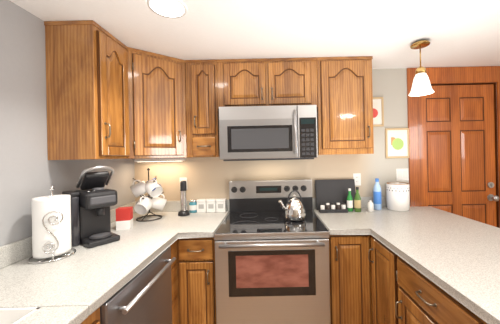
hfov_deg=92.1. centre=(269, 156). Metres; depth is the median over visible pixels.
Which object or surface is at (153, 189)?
mug tree
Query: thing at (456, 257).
countertop
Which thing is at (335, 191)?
baking tray
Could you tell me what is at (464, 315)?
base cabinet
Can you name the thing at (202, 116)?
upper cabinet
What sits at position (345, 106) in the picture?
upper cabinet
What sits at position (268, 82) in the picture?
upper cabinet
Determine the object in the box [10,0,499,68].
ceiling
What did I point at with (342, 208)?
spice rack
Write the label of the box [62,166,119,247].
coffee maker
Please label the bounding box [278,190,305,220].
kettle
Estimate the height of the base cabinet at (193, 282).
0.868 m
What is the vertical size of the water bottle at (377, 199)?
0.282 m
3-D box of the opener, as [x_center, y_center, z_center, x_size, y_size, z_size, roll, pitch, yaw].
[-0.759,0.364,2.110,0.100,0.303,0.100,-1,0,0]
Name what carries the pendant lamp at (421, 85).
hanging from the ceiling
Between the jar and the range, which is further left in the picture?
the jar
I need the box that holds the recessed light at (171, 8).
[146,0,186,17]
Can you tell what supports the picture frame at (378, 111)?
attached to the wall at (209, 177)
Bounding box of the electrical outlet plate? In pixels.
[353,173,360,185]
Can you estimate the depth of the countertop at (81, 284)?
1.12 m
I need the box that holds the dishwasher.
[100,247,175,323]
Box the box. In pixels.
[116,206,132,230]
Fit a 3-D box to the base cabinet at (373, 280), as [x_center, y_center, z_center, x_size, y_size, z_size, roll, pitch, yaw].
[0.977,0.956,1.445,0.687,0.868,0.430,-1,0,0]
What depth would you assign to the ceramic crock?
2.08 m
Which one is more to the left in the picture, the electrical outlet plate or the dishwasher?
the dishwasher
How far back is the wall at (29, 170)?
1.27 m
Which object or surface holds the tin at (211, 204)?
on the countertop at (81, 284)
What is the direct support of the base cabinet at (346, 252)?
on the floor
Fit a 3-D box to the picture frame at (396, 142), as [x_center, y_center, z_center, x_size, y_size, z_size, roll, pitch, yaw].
[1.206,-0.126,2.271,0.227,0.285,0.017,-1,0,0]
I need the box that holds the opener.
[178,181,189,215]
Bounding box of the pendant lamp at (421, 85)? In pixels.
[408,40,433,96]
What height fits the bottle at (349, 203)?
0.202 m
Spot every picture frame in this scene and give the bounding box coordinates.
[373,97,383,126]
[385,128,408,158]
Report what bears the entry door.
in the wall at (209, 177)
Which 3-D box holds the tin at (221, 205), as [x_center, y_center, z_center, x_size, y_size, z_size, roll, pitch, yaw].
[-0.450,0.450,2.222,0.085,0.117,0.070,-1,0,0]
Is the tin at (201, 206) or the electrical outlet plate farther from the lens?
the electrical outlet plate
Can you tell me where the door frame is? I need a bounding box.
[407,66,499,227]
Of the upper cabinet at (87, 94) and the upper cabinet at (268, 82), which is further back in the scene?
the upper cabinet at (268, 82)
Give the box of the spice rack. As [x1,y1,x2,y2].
[319,203,347,212]
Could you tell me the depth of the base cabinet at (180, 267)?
1.64 m
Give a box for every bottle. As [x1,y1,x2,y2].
[347,188,352,211]
[354,187,360,211]
[367,200,373,211]
[373,178,381,209]
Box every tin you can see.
[197,199,206,212]
[206,198,216,211]
[216,198,226,211]
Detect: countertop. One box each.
[0,200,229,323]
[312,196,499,323]
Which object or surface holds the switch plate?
attached to the wall at (209, 177)
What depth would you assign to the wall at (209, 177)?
2.28 m
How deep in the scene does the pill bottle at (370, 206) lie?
2.08 m
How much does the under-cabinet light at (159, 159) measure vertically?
0.028 m
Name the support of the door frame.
attached to the wall at (209, 177)
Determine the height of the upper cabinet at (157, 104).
0.803 m
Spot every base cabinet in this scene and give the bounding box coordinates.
[81,238,188,323]
[185,237,215,323]
[328,235,363,323]
[364,235,403,323]
[384,245,455,323]
[456,300,486,323]
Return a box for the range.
[214,179,330,323]
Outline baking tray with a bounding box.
[315,179,355,209]
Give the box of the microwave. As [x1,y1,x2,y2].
[219,105,317,160]
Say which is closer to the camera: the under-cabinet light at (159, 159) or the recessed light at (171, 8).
the recessed light at (171, 8)
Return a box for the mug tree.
[130,168,166,221]
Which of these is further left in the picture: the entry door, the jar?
the jar
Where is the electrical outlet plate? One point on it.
(357, 177)
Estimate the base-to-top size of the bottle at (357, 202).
0.217 m
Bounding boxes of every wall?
[0,0,134,246]
[134,68,499,227]
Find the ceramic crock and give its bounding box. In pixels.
[386,182,409,211]
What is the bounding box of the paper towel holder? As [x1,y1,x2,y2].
[27,186,75,263]
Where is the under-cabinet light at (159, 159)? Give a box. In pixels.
[134,158,185,161]
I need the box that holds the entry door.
[417,84,498,226]
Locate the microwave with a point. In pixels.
(281, 132)
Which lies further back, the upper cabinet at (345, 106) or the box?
the upper cabinet at (345, 106)
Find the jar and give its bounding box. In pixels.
[189,199,196,212]
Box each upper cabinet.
[44,20,129,159]
[93,47,186,159]
[185,59,219,157]
[217,57,317,108]
[317,56,373,154]
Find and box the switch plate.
[396,168,408,180]
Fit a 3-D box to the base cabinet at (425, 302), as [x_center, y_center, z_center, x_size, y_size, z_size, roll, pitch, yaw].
[1.005,0.955,1.038,0.631,0.868,0.678,-1,0,0]
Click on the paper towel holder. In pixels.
(51, 225)

